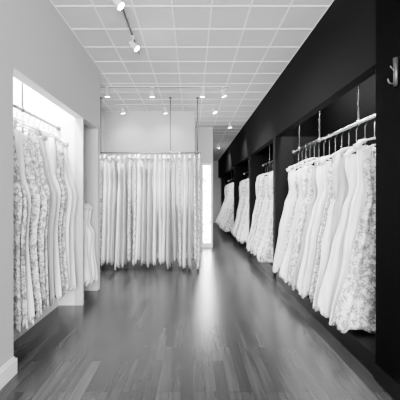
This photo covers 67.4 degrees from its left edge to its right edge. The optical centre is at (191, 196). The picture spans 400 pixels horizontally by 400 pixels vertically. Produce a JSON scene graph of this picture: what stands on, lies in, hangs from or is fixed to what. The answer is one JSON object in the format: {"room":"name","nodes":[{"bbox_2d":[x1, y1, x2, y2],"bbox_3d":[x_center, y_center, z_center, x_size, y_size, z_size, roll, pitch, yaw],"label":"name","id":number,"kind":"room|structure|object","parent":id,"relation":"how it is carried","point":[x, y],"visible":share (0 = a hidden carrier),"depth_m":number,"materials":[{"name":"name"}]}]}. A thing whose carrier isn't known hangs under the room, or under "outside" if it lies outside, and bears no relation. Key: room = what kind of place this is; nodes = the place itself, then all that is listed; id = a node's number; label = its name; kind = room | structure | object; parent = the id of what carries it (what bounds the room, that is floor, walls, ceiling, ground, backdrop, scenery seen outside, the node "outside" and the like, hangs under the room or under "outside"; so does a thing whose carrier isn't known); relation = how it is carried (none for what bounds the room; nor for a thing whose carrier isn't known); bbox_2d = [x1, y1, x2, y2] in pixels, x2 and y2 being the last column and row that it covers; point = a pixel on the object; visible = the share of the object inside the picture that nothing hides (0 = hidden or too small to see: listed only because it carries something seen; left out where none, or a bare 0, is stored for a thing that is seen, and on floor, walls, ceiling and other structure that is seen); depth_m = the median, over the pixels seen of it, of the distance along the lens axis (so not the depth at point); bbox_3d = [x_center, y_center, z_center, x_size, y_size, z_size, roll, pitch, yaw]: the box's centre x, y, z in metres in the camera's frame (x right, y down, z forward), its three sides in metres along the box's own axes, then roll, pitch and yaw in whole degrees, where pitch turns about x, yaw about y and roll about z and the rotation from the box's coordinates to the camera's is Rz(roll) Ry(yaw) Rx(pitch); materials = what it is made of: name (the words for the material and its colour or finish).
{"room":"clothing store","nodes":[
{"label":"clothing store","id":0,"kind":"room"},
{"bbox_2d":[0,0,104,367],"bbox_3d":[-1.780,-0.260,1.900,0.940,3.120,9.000,0,0,0],"label":"wall","id":1,"kind":"structure","parent":0,"point":[60,80],"depth_m":2.92,"materials":[{"name":"white paint"}]},
{"bbox_2d":[0,357,16,389],"bbox_3d":[-1.351,1.235,-0.191,0.118,0.130,4.818,0,0,0],"label":"baseboard","id":2,"kind":"structure","parent":1,"relation":"attached to","point":[8,370],"depth_m":2.11,"materials":[{"name":"wood"}]},
{"bbox_2d":[13,298,58,341],"bbox_3d":[-1.840,1.222,3.185,0.520,0.155,1.970,0,0,0],"label":"trim","id":3,"kind":"structure","parent":1,"relation":"attached to","point":[16,334],"depth_m":3.07,"materials":[{"name":"wood"}]},
{"bbox_2d":[13,82,60,130],"bbox_3d":[-1.600,-1.220,2.900,0.060,0.860,1.400,0,0,0],"label":"rail","id":4,"kind":"object","parent":1,"relation":"attached to","point":[58,128],"visible":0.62,"depth_m":2.87,"materials":[{"name":"metal"}]},
{"bbox_2d":[13,162,21,332],"bbox_3d":[-1.589,0.114,2.346,0.500,1.908,0.098,0,0,-6],"label":"dress","id":5,"kind":"object","parent":4,"relation":"hanging from","point":[17,194],"visible":0.41,"depth_m":2.35,"materials":[{"name":"white fabric"}]},
{"bbox_2d":[13,119,27,329],"bbox_3d":[-1.587,0.121,2.450,0.493,1.927,0.103,0,0,0],"label":"dress","id":6,"kind":"object","parent":4,"relation":"hanging from","point":[15,160],"visible":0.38,"depth_m":2.43,"materials":[{"name":"white fabric"}]},
{"bbox_2d":[13,116,34,324],"bbox_3d":[-1.590,0.121,2.550,0.538,1.922,0.098,0,0,3],"label":"dress","id":7,"kind":"object","parent":4,"relation":"hanging from","point":[18,133],"visible":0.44,"depth_m":2.52,"materials":[{"name":"white fabric"}]},
{"bbox_2d":[16,122,41,317],"bbox_3d":[-1.590,0.119,2.632,0.528,1.919,0.098,0,0,-6],"label":"dress","id":8,"kind":"object","parent":4,"relation":"hanging from","point":[29,168],"visible":0.36,"depth_m":2.65,"materials":[{"name":"white fabric"}]},
{"bbox_2d":[16,105,46,308],"bbox_3d":[-1.585,0.117,2.740,0.499,1.914,0.097,0,0,-6],"label":"dress","id":9,"kind":"object","parent":4,"relation":"hanging from","point":[43,200],"visible":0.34,"depth_m":2.75,"materials":[{"name":"white fabric"}]},
{"bbox_2d":[19,109,49,310],"bbox_3d":[-1.587,0.110,2.827,0.485,1.906,0.102,0,0,0],"label":"dress","id":10,"kind":"object","parent":4,"relation":"hanging from","point":[34,136],"visible":0.21,"depth_m":2.83,"materials":[{"name":"white fabric"}]},
{"bbox_2d":[24,111,56,306],"bbox_3d":[-1.586,0.120,2.943,0.515,1.926,0.107,0,0,0],"label":"dress","id":11,"kind":"object","parent":4,"relation":"hanging from","point":[52,204],"visible":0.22,"depth_m":2.93,"materials":[{"name":"white fabric"}]},
{"bbox_2d":[24,114,61,300],"bbox_3d":[-1.587,0.108,3.044,0.517,1.895,0.098,0,0,-7],"label":"dress","id":12,"kind":"object","parent":4,"relation":"hanging from","point":[51,151],"visible":0.21,"depth_m":3.05,"materials":[{"name":"white fabric"}]},
{"bbox_2d":[24,117,64,298],"bbox_3d":[-1.585,0.118,3.151,0.500,1.923,0.096,0,0,-2],"label":"dress","id":13,"kind":"object","parent":4,"relation":"hanging from","point":[58,177],"visible":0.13,"depth_m":3.15,"materials":[{"name":"white fabric"}]},
{"bbox_2d":[39,119,68,293],"bbox_3d":[-1.583,0.104,3.241,0.503,1.895,0.106,0,0,0],"label":"dress","id":14,"kind":"object","parent":4,"relation":"hanging from","point":[60,153],"visible":0.14,"depth_m":3.24,"materials":[{"name":"white fabric"}]},
{"bbox_2d":[47,121,71,287],"bbox_3d":[-1.585,0.105,3.325,0.505,1.895,0.097,0,0,4],"label":"dress","id":15,"kind":"object","parent":4,"relation":"hanging from","point":[69,193],"visible":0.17,"depth_m":3.32,"materials":[{"name":"white fabric"}]},
{"bbox_2d":[52,123,75,290],"bbox_3d":[-1.589,0.117,3.429,0.522,1.913,0.098,0,0,-6],"label":"dress","id":16,"kind":"object","parent":4,"relation":"hanging from","point":[66,156],"visible":0.16,"depth_m":3.45,"materials":[{"name":"white fabric"}]},
{"bbox_2d":[105,112,194,252],"bbox_3d":[-1.095,-0.260,7.100,2.310,3.120,1.400,0,0,0],"label":"wall","id":17,"kind":"structure","parent":0,"point":[128,131],"depth_m":6.40,"materials":[{"name":"white paint"}]},
{"bbox_2d":[50,0,333,160],"bbox_3d":[-0.075,-1.867,6.200,4.350,0.106,17.600,0,0,0],"label":"ceiling","id":18,"kind":"structure","parent":0,"point":[244,46],"depth_m":3.68,"materials":[{"name":"tile"}]},
{"bbox_2d":[121,0,139,53],"bbox_3d":[-0.660,-1.802,2.475,0.030,0.024,2.550,0,0,0],"label":"track","id":19,"kind":"object","parent":18,"relation":"attached to","point":[123,8],"visible":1,"depth_m":3.11,"materials":[{"name":"metal"}]},
{"bbox_2d":[111,0,123,9],"bbox_3d":[-0.647,-1.710,2.606,0.114,0.161,0.075,0,0,0],"label":"ceiling spotlight","id":20,"kind":"object","parent":19,"relation":"attached to","point":[119,4],"depth_m":2.58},
{"bbox_2d":[129,35,138,51],"bbox_3d":[-0.647,-1.710,3.355,0.116,0.160,0.075,0,0,0],"label":"ceiling spotlight","id":21,"kind":"object","parent":19,"relation":"attached to","point":[135,47],"depth_m":3.33,"materials":[{"name":"metal"}]},
{"bbox_2d":[100,97,200,153],"bbox_3d":[-0.835,-1.300,5.500,1.990,1.040,0.060,0,0,0],"label":"rail","id":22,"kind":"object","parent":18,"relation":"hanging from","point":[170,98],"visible":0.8,"depth_m":5.49,"materials":[{"name":"metal"}]},
{"bbox_2d":[100,155,103,265],"bbox_3d":[-1.655,0.216,5.467,0.074,2.097,0.534,0,0,-4],"label":"dress","id":23,"kind":"object","parent":22,"relation":"hanging from","point":[101,157],"visible":0.44,"depth_m":5.39,"materials":[{"name":"white fabric"}]},
{"bbox_2d":[101,154,108,265],"bbox_3d":[-1.580,0.184,5.478,0.081,2.035,0.527,0,0,-3],"label":"dress","id":24,"kind":"object","parent":22,"relation":"hanging from","point":[106,162],"visible":0.81,"depth_m":5.35,"materials":[{"name":"white fabric"}]},
{"bbox_2d":[107,154,113,263],"bbox_3d":[-1.474,0.172,5.481,0.083,2.011,0.526,0,0,0],"label":"dress","id":25,"kind":"object","parent":22,"relation":"hanging from","point":[111,174],"visible":0.62,"depth_m":5.37,"materials":[{"name":"white fabric"}]},
{"bbox_2d":[110,152,118,264],"bbox_3d":[-1.400,0.181,5.466,0.079,2.028,0.528,0,0,4],"label":"dress","id":26,"kind":"object","parent":22,"relation":"hanging from","point":[115,162],"visible":0.7,"depth_m":5.36,"materials":[{"name":"white fabric"}]},
{"bbox_2d":[114,156,124,269],"bbox_3d":[-1.312,0.221,5.485,0.084,2.107,0.524,0,0,6],"label":"dress","id":27,"kind":"object","parent":22,"relation":"hanging from","point":[119,230],"visible":0.75,"depth_m":5.38,"materials":[{"name":"white fabric"}]},
{"bbox_2d":[121,152,128,267],"bbox_3d":[-1.210,0.199,5.455,0.076,2.063,0.525,0,0,0],"label":"dress","id":28,"kind":"object","parent":22,"relation":"hanging from","point":[125,164],"visible":0.79,"depth_m":5.35,"materials":[{"name":"white fabric"}]},
{"bbox_2d":[127,151,132,261],"bbox_3d":[-1.123,0.148,5.460,0.078,1.961,0.528,0,0,-4],"label":"dress","id":29,"kind":"object","parent":22,"relation":"hanging from","point":[130,158],"visible":0.99,"depth_m":5.34,"materials":[{"name":"white fabric"}]},
{"bbox_2d":[132,152,137,265],"bbox_3d":[-1.035,0.190,5.479,0.080,2.046,0.526,0,0,-4],"label":"dress","id":30,"kind":"object","parent":22,"relation":"hanging from","point":[134,156],"visible":0.77,"depth_m":5.33,"materials":[{"name":"white fabric"}]},
{"bbox_2d":[135,155,142,262],"bbox_3d":[-0.950,0.162,5.489,0.080,1.990,0.525,0,0,7],"label":"dress","id":31,"kind":"object","parent":22,"relation":"hanging from","point":[140,162],"visible":0.7,"depth_m":5.36,"materials":[{"name":"white fabric"}]},
{"bbox_2d":[141,154,147,265],"bbox_3d":[-0.848,0.183,5.482,0.079,2.032,0.528,0,0,6],"label":"dress","id":32,"kind":"object","parent":22,"relation":"hanging from","point":[145,163],"visible":0.73,"depth_m":5.37,"materials":[{"name":"white fabric"}]},
{"bbox_2d":[146,154,153,267],"bbox_3d":[-0.759,0.199,5.479,0.078,2.063,0.528,0,0,5],"label":"dress","id":33,"kind":"object","parent":22,"relation":"hanging from","point":[150,163],"visible":0.9,"depth_m":5.39,"materials":[{"name":"white fabric"}]},
{"bbox_2d":[152,155,156,264],"bbox_3d":[-0.685,0.188,5.496,0.075,2.042,0.528,0,0,-5],"label":"dress","id":34,"kind":"object","parent":22,"relation":"hanging from","point":[154,251],"visible":1,"depth_m":5.34,"materials":[{"name":"white fabric"}]},
{"bbox_2d":[159,155,161,263],"bbox_3d":[-0.576,0.173,5.504,0.074,2.013,0.534,0,0,-5],"label":"dress","id":35,"kind":"object","parent":22,"relation":"hanging from","point":[160,204],"visible":0.98,"depth_m":5.33,"materials":[{"name":"white fabric"}]},
{"bbox_2d":[162,155,166,263],"bbox_3d":[-0.505,0.172,5.476,0.083,2.011,0.526,0,0,2],"label":"dress","id":36,"kind":"object","parent":22,"relation":"hanging from","point":[164,158],"visible":0.94,"depth_m":5.33,"materials":[{"name":"white fabric"}]},
{"bbox_2d":[166,152,172,268],"bbox_3d":[-0.409,0.215,5.485,0.079,2.097,0.526,0,0,6],"label":"dress","id":37,"kind":"object","parent":22,"relation":"hanging from","point":[169,255],"visible":1,"depth_m":5.38,"materials":[{"name":"white fabric"}]},
{"bbox_2d":[173,155,176,261],"bbox_3d":[-0.311,0.150,5.492,0.075,1.966,0.534,0,0,0],"label":"dress","id":38,"kind":"object","parent":22,"relation":"hanging from","point":[174,161],"visible":1,"depth_m":5.34,"materials":[{"name":"white fabric"}]},
{"bbox_2d":[178,151,181,266],"bbox_3d":[-0.218,0.188,5.456,0.085,2.042,0.525,0,0,0],"label":"dress","id":39,"kind":"object","parent":22,"relation":"hanging from","point":[179,156],"visible":1,"depth_m":5.30,"materials":[{"name":"white fabric"}]},
{"bbox_2d":[182,152,185,268],"bbox_3d":[-0.147,0.212,5.479,0.082,2.090,0.529,0,0,0],"label":"dress","id":40,"kind":"object","parent":22,"relation":"hanging from","point":[184,163],"visible":0.99,"depth_m":5.33,"materials":[{"name":"white fabric"}]},
{"bbox_2d":[187,152,191,269],"bbox_3d":[-0.047,0.216,5.457,0.079,2.098,0.530,0,0,-6],"label":"dress","id":41,"kind":"object","parent":22,"relation":"hanging from","point":[189,255],"visible":1,"depth_m":5.33,"materials":[{"name":"white fabric"}]},
{"bbox_2d":[192,156,196,260],"bbox_3d":[0.050,0.144,5.475,0.075,1.954,0.532,0,0,-4],"label":"dress","id":42,"kind":"object","parent":22,"relation":"hanging from","point":[194,254],"visible":1,"depth_m":5.31,"materials":[{"name":"white fabric"}]},
{"bbox_2d":[196,155,200,268],"bbox_3d":[0.118,0.221,5.470,0.082,2.108,0.533,0,0,5],"label":"dress","id":43,"kind":"object","parent":22,"relation":"hanging from","point":[199,192],"visible":1,"depth_m":5.33,"materials":[{"name":"white fabric"}]},
{"bbox_2d":[100,86,228,87],"bbox_3d":[-0.450,-1.802,4.900,2.100,0.024,0.030,0,0,0],"label":"track","id":44,"kind":"object","parent":18,"relation":"attached to","point":[100,86],"visible":0.93,"depth_m":4.88,"materials":[{"name":"metal"}]},
{"bbox_2d":[105,87,109,96],"bbox_3d":[-1.389,-1.708,4.909,0.076,0.163,0.091,0,0,0],"label":"ceiling spotlight","id":45,"kind":"object","parent":44,"relation":"attached to","point":[106,91],"depth_m":4.88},
{"bbox_2d":[150,87,153,96],"bbox_3d":[-0.652,-1.708,4.909,0.076,0.163,0.090,0,0,0],"label":"ceiling spotlight","id":46,"kind":"object","parent":44,"relation":"attached to","point":[152,91],"depth_m":4.88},
{"bbox_2d":[200,87,204,96],"bbox_3d":[0.173,-1.708,4.909,0.078,0.164,0.090,0,0,0],"label":"ceiling spotlight","id":47,"kind":"object","parent":44,"relation":"attached to","point":[203,91],"depth_m":4.88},
{"bbox_2d":[220,87,225,97],"bbox_3d":[0.511,-1.708,4.909,0.098,0.164,0.089,0,0,0],"label":"ceiling spotlight","id":48,"kind":"object","parent":44,"relation":"attached to","point":[222,92],"depth_m":4.88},
{"bbox_2d":[115,104,222,104],"bbox_3d":[-0.450,-1.802,5.855,2.100,0.024,0.030,0,0,0],"label":"track","id":49,"kind":"object","parent":18,"relation":"attached to","point":[115,104],"visible":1,"depth_m":5.84,"materials":[{"name":"metal"}]},
{"bbox_2d":[0,223,393,399],"bbox_3d":[-0.075,1.350,6.200,4.350,0.100,17.600,0,0,0],"label":"floor","id":50,"kind":"structure","parent":0,"point":[224,328],"depth_m":2.66,"materials":[{"name":"laminate"}]},
{"bbox_2d":[195,127,212,246],"bbox_3d":[0.245,-0.260,11.400,0.590,3.120,7.200,0,0,0],"label":"wall","id":51,"kind":"structure","parent":0,"point":[205,134],"depth_m":7.80,"materials":[{"name":"white paint"}]},
{"bbox_2d":[202,163,211,247],"bbox_3d":[0.385,0.215,7.744,0.270,2.170,0.103,0,0,0],"label":"window","id":52,"kind":"structure","parent":51,"relation":"in","point":[206,167],"depth_m":7.76,"materials":[{"name":"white glass"}]},
{"bbox_2d":[213,161,220,222],"bbox_3d":[1.260,-0.260,15.050,1.680,3.120,0.100,0,0,0],"label":"wall","id":53,"kind":"structure","parent":0,"point":[216,181],"depth_m":15.00,"materials":[{"name":"white paint"}]},
{"bbox_2d":[218,0,399,383],"bbox_3d":[1.705,-0.260,6.200,0.790,3.120,17.600,0,0,0],"label":"wall","id":54,"kind":"structure","parent":0,"point":[354,43],"depth_m":2.86,"materials":[{"name":"black paint"}]},
{"bbox_2d":[262,145,272,166],"bbox_3d":[1.600,-1.140,5.800,0.060,0.920,1.900,0,0,0],"label":"rail","id":55,"kind":"object","parent":54,"relation":"attached to","point":[269,162],"visible":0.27,"depth_m":6.17,"materials":[{"name":"silver metal"}]},
{"bbox_2d":[246,163,268,248],"bbox_3d":[1.538,0.200,6.499,0.715,1.860,0.192,0,0,5],"label":"dress","id":56,"kind":"object","parent":55,"relation":"hanging from","point":[258,178],"visible":0.12,"depth_m":6.52,"materials":[{"name":"white fabric"}]},
{"bbox_2d":[248,162,267,249],"bbox_3d":[1.527,0.200,6.349,0.714,1.860,0.189,0,0,0],"label":"dress","id":57,"kind":"object","parent":55,"relation":"hanging from","point":[255,217],"visible":0.13,"depth_m":6.34,"materials":[{"name":"white fabric"}]},
{"bbox_2d":[247,173,270,250],"bbox_3d":[1.507,0.200,6.233,0.710,1.860,0.195,0,0,0],"label":"dress","id":58,"kind":"object","parent":55,"relation":"hanging from","point":[249,246],"visible":0.12,"depth_m":6.23,"materials":[{"name":"white fabric"}]},
{"bbox_2d":[251,174,267,254],"bbox_3d":[1.505,0.200,5.811,0.720,1.860,0.184,0,0,0],"label":"dress","id":59,"kind":"object","parent":55,"relation":"hanging from","point":[266,179],"visible":0.08,"depth_m":5.79,"materials":[{"name":"white fabric"}]},
{"bbox_2d":[250,173,268,252],"bbox_3d":[1.507,0.200,5.931,0.721,1.860,0.187,0,0,-6],"label":"dress","id":60,"kind":"object","parent":55,"relation":"hanging from","point":[259,219],"visible":0.15,"depth_m":5.91,"materials":[{"name":"white fabric"}]},
{"bbox_2d":[251,163,271,246],"bbox_3d":[1.526,0.200,6.078,0.714,1.860,0.188,0,0,-8],"label":"dress","id":61,"kind":"object","parent":55,"relation":"hanging from","point":[264,176],"visible":0.16,"depth_m":6.04,"materials":[{"name":"white fabric"}]},
{"bbox_2d":[254,172,269,255],"bbox_3d":[1.535,0.200,5.684,0.708,1.860,0.187,0,0,6],"label":"dress","id":62,"kind":"object","parent":55,"relation":"hanging from","point":[266,204],"visible":0.13,"depth_m":5.67,"materials":[{"name":"white fabric"}]},
{"bbox_2d":[256,171,272,253],"bbox_3d":[1.526,0.200,5.514,0.715,1.860,0.192,0,0,-9],"label":"dress","id":63,"kind":"object","parent":55,"relation":"hanging from","point":[269,201],"visible":0.14,"depth_m":5.48,"materials":[{"name":"white fabric"}]},
{"bbox_2d":[257,172,272,259],"bbox_3d":[1.514,0.200,5.383,0.708,1.860,0.190,0,0,0],"label":"dress","id":64,"kind":"object","parent":55,"relation":"hanging from","point":[271,175],"visible":0.09,"depth_m":5.36,"materials":[{"name":"white fabric"}]},
{"bbox_2d":[258,201,272,261],"bbox_3d":[1.506,0.200,5.242,0.716,1.860,0.184,0,0,0],"label":"dress","id":65,"kind":"object","parent":55,"relation":"hanging from","point":[271,211],"visible":0.04,"depth_m":5.23,"materials":[{"name":"white fabric"}]},
{"bbox_2d":[259,212,272,262],"bbox_3d":[1.511,0.200,5.111,0.723,1.860,0.193,0,0,0],"label":"dress","id":66,"kind":"object","parent":55,"relation":"hanging from","point":[266,255],"visible":0.08,"depth_m":5.08,"materials":[{"name":"white fabric"}]},
{"bbox_2d":[228,232,375,375],"bbox_3d":[1.643,1.215,7.670,0.675,0.170,11.060,0,0,0],"label":"trim","id":67,"kind":"structure","parent":54,"relation":"attached to","point":[361,344],"depth_m":2.55,"materials":[{"name":"wood"}]},
{"bbox_2d":[292,84,375,153],"bbox_3d":[1.600,-1.140,3.460,0.060,0.920,2.520,0,0,0],"label":"rail","id":68,"kind":"object","parent":54,"relation":"attached to","point":[359,121],"visible":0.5,"depth_m":3.16,"materials":[{"name":"silver metal"}]},
{"bbox_2d":[273,153,300,272],"bbox_3d":[1.560,0.200,4.535,0.699,1.860,0.144,0,0,-4],"label":"dress","id":69,"kind":"object","parent":68,"relation":"hanging from","point":[289,170],"visible":0.12,"depth_m":4.50,"materials":[{"name":"white fabric"}]},
{"bbox_2d":[274,149,311,272],"bbox_3d":[1.550,0.200,4.406,0.680,1.860,0.162,0,0,7],"label":"dress","id":70,"kind":"object","parent":68,"relation":"hanging from","point":[278,262],"visible":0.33,"depth_m":4.40,"materials":[{"name":"white fabric"}]},
{"bbox_2d":[280,145,309,277],"bbox_3d":[1.571,0.200,4.225,0.670,1.860,0.152,0,0,-6],"label":"dress","id":71,"kind":"object","parent":68,"relation":"hanging from","point":[290,222],"visible":0.2,"depth_m":4.20,"materials":[{"name":"white fabric"}]},
{"bbox_2d":[279,143,318,280],"bbox_3d":[1.543,0.200,4.085,0.710,1.860,0.160,0,0,-8],"label":"dress","id":72,"kind":"object","parent":68,"relation":"hanging from","point":[284,263],"visible":0.2,"depth_m":4.07,"materials":[{"name":"white fabric"}]},
{"bbox_2d":[284,144,317,282],"bbox_3d":[1.562,0.200,3.955,0.694,1.860,0.155,0,0,0],"label":"dress","id":73,"kind":"object","parent":68,"relation":"hanging from","point":[286,275],"visible":0.15,"depth_m":3.95,"materials":[{"name":"white fabric"}]},
{"bbox_2d":[288,160,318,285],"bbox_3d":[1.562,0.200,3.804,0.709,1.860,0.160,0,0,0],"label":"dress","id":74,"kind":"object","parent":68,"relation":"hanging from","point":[307,197],"visible":0.33,"depth_m":3.78,"materials":[{"name":"white fabric"}]},
{"bbox_2d":[292,139,330,290],"bbox_3d":[1.558,0.200,3.664,0.714,1.860,0.153,0,0,-7],"label":"dress","id":75,"kind":"object","parent":68,"relation":"hanging from","point":[314,183],"visible":0.22,"depth_m":3.62,"materials":[{"name":"white fabric"}]},
{"bbox_2d":[296,134,334,294],"bbox_3d":[1.561,0.200,3.500,0.684,1.860,0.156,0,0,0],"label":"dress","id":76,"kind":"object","parent":68,"relation":"hanging from","point":[319,178],"visible":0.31,"depth_m":3.49,"materials":[{"name":"white fabric"}]},
{"bbox_2d":[301,134,336,297],"bbox_3d":[1.562,0.199,3.375,0.683,1.863,0.154,0,0,-8],"label":"dress","id":77,"kind":"object","parent":68,"relation":"hanging from","point":[311,259],"visible":0.32,"depth_m":3.33,"materials":[{"name":"white fabric"}]},
{"bbox_2d":[309,129,343,302],"bbox_3d":[1.564,0.200,3.219,0.662,1.860,0.155,0,0,-9],"label":"dress","id":78,"kind":"object","parent":68,"relation":"hanging from","point":[330,167],"visible":0.2,"depth_m":3.18,"materials":[{"name":"white fabric"}]},
{"bbox_2d":[313,126,356,308],"bbox_3d":[1.569,0.200,3.066,0.728,1.860,0.153,0,0,-5],"label":"dress","id":79,"kind":"object","parent":68,"relation":"hanging from","point":[326,236],"visible":0.14,"depth_m":3.03,"materials":[{"name":"white fabric"}]},
{"bbox_2d":[315,122,375,311],"bbox_3d":[1.557,0.199,2.940,0.692,1.863,0.155,0,0,8],"label":"dress","id":80,"kind":"object","parent":68,"relation":"hanging from","point":[340,181],"visible":0.24,"depth_m":2.94,"materials":[{"name":"white fabric"}]},
{"bbox_2d":[316,118,375,317],"bbox_3d":[1.537,0.199,2.814,0.698,1.863,0.154,0,0,8],"label":"dress","id":81,"kind":"object","parent":68,"relation":"hanging from","point":[328,287],"visible":0.3,"depth_m":2.81,"materials":[{"name":"white fabric"}]},
{"bbox_2d":[329,114,375,325],"bbox_3d":[1.566,0.200,2.651,0.724,1.860,0.152,0,0,0],"label":"dress","id":82,"kind":"object","parent":68,"relation":"hanging from","point":[359,198],"visible":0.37,"depth_m":2.62,"materials":[{"name":"white fabric"}]},
{"bbox_2d":[332,144,375,333],"bbox_3d":[1.542,0.199,2.511,0.710,1.863,0.159,0,0,0],"label":"dress","id":83,"kind":"object","parent":68,"relation":"hanging from","point":[355,309],"visible":0.62,"depth_m":2.48,"materials":[{"name":"white fabric"}]},
{"bbox_2d":[374,362,399,399],"bbox_3d":[1.302,1.240,-0.230,0.015,0.120,4.740,0,0,0],"label":"baseboard","id":84,"kind":"structure","parent":54,"relation":"attached to","point":[390,385],"depth_m":2.00,"materials":[{"name":"wood"}]},
{"bbox_2d":[387,57,397,86],"bbox_3d":[1.285,-0.800,1.920,0.068,0.180,0.032,0,0,0],"label":"coat hook","id":85,"kind":"object","parent":54,"relation":"attached to","point":[395,59],"visible":1,"depth_m":1.91,"materials":[{"name":"metal"}]},
{"bbox_3d":[1.600,-1.140,11.300,0.060,0.920,3.800,0,0,0],"label":"rail","id":86,"kind":"object","parent":54,"relation":"attached to","visible":0},
{"bbox_2d":[215,181,229,222],"bbox_3d":[1.410,0.199,12.799,0.821,1.863,0.207,0,0,6],"label":"dress","id":87,"kind":"object","parent":86,"relation":"hanging from","point":[229,181],"visible":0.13,"depth_m":12.81,"materials":[{"name":"white fabric"}]},
{"bbox_2d":[217,179,230,222],"bbox_3d":[1.414,0.200,12.315,0.833,1.860,0.213,0,0,-9],"label":"dress","id":88,"kind":"object","parent":86,"relation":"hanging from","point":[230,179],"visible":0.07,"depth_m":12.29,"materials":[{"name":"white fabric"}]},
{"bbox_2d":[218,179,233,224],"bbox_3d":[1.425,0.200,11.693,0.797,1.860,0.218,0,0,6],"label":"dress","id":89,"kind":"object","parent":86,"relation":"hanging from","point":[233,179],"visible":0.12,"depth_m":11.69,"materials":[{"name":"white fabric"}]},
{"bbox_2d":[220,183,232,227],"bbox_3d":[1.400,0.200,10.801,0.822,1.860,0.213,0,0,0],"label":"dress","id":90,"kind":"object","parent":86,"relation":"hanging from","point":[232,183],"visible":0.12,"depth_m":10.79,"materials":[{"name":"white fabric"}]},
{"bbox_2d":[220,186,232,228],"bbox_3d":[1.408,0.200,10.594,0.815,1.860,0.214,0,0,6],"label":"dress","id":91,"kind":"object","parent":86,"relation":"hanging from","point":[232,186],"visible":0.09,"depth_m":10.60,"materials":[{"name":"white fabric"}]},
{"bbox_2d":[222,185,233,230],"bbox_3d":[1.414,0.200,10.119,0.809,1.860,0.218,0,0,0],"label":"dress","id":92,"kind":"object","parent":86,"relation":"hanging from","point":[233,185],"visible":0.08,"depth_m":10.11,"materials":[{"name":"white fabric"}]},
{"bbox_2d":[224,203,233,231],"bbox_3d":[1.423,0.200,9.693,0.794,1.860,0.228,0,0,0],"label":"dress","id":93,"kind":"object","parent":86,"relation":"hanging from","point":[228,227],"visible":0.15,"depth_m":9.64,"materials":[{"name":"white fabric"}]},
{"bbox_3d":[-1.550,0.020,3.905,0.060,0.060,0.530,0,0,0],"label":"rail","id":94,"kind":"object","parent":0,"visible":0},
{"bbox_2d":[84,207,90,286],"bbox_3d":[-1.508,0.564,3.761,0.472,1.133,0.108,0,0,0],"label":"dress","id":95,"kind":"object","parent":94,"relation":"hanging from","point":[87,279],"visible":0.12,"depth_m":3.74,"materials":[{"name":"white fabric"}]},
{"bbox_2d":[84,204,92,284],"bbox_3d":[-1.509,0.564,3.848,0.471,1.133,0.110,0,0,0],"label":"dress","id":96,"kind":"object","parent":94,"relation":"hanging from","point":[86,228],"visible":0.2,"depth_m":3.84,"materials":[{"name":"white fabric"}]},
{"bbox_2d":[84,203,94,280],"bbox_3d":[-1.504,0.564,3.932,0.466,1.133,0.110,0,0,0],"label":"dress","id":97,"kind":"object","parent":94,"relation":"hanging from","point":[92,263],"visible":0.12,"depth_m":3.93,"materials":[{"name":"white fabric"}]},
{"bbox_2d":[85,203,97,281],"bbox_3d":[-1.503,0.564,4.030,0.482,1.133,0.107,0,0,0],"label":"dress","id":98,"kind":"object","parent":94,"relation":"hanging from","point":[89,205],"visible":0.15,"depth_m":4.02,"materials":[{"name":"white fabric"}]},
{"bbox_3d":[1.600,-1.140,8.050,0.060,0.920,2.300,0,0,0],"label":"rail","id":99,"kind":"object","parent":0,"visible":0},
{"bbox_2d":[231,181,241,233],"bbox_3d":[1.502,0.189,8.837,0.714,1.843,0.191,0,0,0],"label":"dress","id":100,"kind":"object","parent":99,"relation":"hanging from","point":[241,181],"visible":0.09,"depth_m":8.84,"materials":[{"name":"white fabric"}]},
{"bbox_2d":[232,180,244,235],"bbox_3d":[1.491,0.190,8.345,0.726,1.840,0.188,0,0,0],"label":"dress","id":101,"kind":"object","parent":99,"relation":"hanging from","point":[239,211],"visible":0.2,"depth_m":8.34,"materials":[{"name":"white fabric"}]},
{"bbox_2d":[234,180,243,225],"bbox_3d":[1.523,0.190,8.668,0.720,1.840,0.185,0,0,-6],"label":"dress","id":102,"kind":"object","parent":99,"relation":"hanging from","point":[241,192],"visible":0.11,"depth_m":8.64,"materials":[{"name":"white fabric"}]},
{"bbox_2d":[234,181,245,237],"bbox_3d":[1.500,0.189,8.165,0.709,1.843,0.184,0,0,8],"label":"dress","id":103,"kind":"object","parent":99,"relation":"hanging from","point":[244,183],"visible":0.16,"depth_m":8.18,"materials":[{"name":"white fabric"}]},
{"bbox_2d":[236,179,248,239],"bbox_3d":[1.496,0.190,7.678,0.725,1.840,0.194,0,0,0],"label":"dress","id":104,"kind":"object","parent":99,"relation":"hanging from","point":[239,230],"visible":0.15,"depth_m":7.67,"materials":[{"name":"white fabric"}]},
{"bbox_2d":[237,179,247,230],"bbox_3d":[1.532,0.189,7.975,0.710,1.843,0.191,0,0,-9],"label":"dress","id":105,"kind":"object","parent":99,"relation":"hanging from","point":[246,179],"visible":0.1,"depth_m":7.96,"materials":[{"name":"white fabric"}]},
{"bbox_2d":[236,179,248,235],"bbox_3d":[1.507,0.189,7.819,0.715,1.843,0.188,0,0,-7],"label":"dress","id":106,"kind":"object","parent":99,"relation":"hanging from","point":[247,180],"visible":0.09,"depth_m":7.81,"materials":[{"name":"white fabric"}]},
{"bbox_2d":[238,201,248,241],"bbox_3d":[1.495,0.190,7.474,0.712,1.840,0.184,0,0,-7],"label":"dress","id":107,"kind":"object","parent":99,"relation":"hanging from","point":[248,201],"visible":0.04,"depth_m":7.45,"materials":[{"name":"white fabric"}]},
{"bbox_2d":[240,205,248,242],"bbox_3d":[1.525,0.189,7.313,0.705,1.843,0.190,0,0,0],"label":"dress","id":108,"kind":"object","parent":99,"relation":"hanging from","point":[248,205],"visible":0.04,"depth_m":7.30,"materials":[{"name":"white fabric"}]},
{"bbox_2d":[241,210,248,243],"bbox_3d":[1.512,0.190,7.143,0.718,1.840,0.190,0,0,0],"label":"dress","id":109,"kind":"object","parent":99,"relation":"hanging from","point":[245,235],"visible":0.11,"depth_m":7.11,"materials":[{"name":"white fabric"}]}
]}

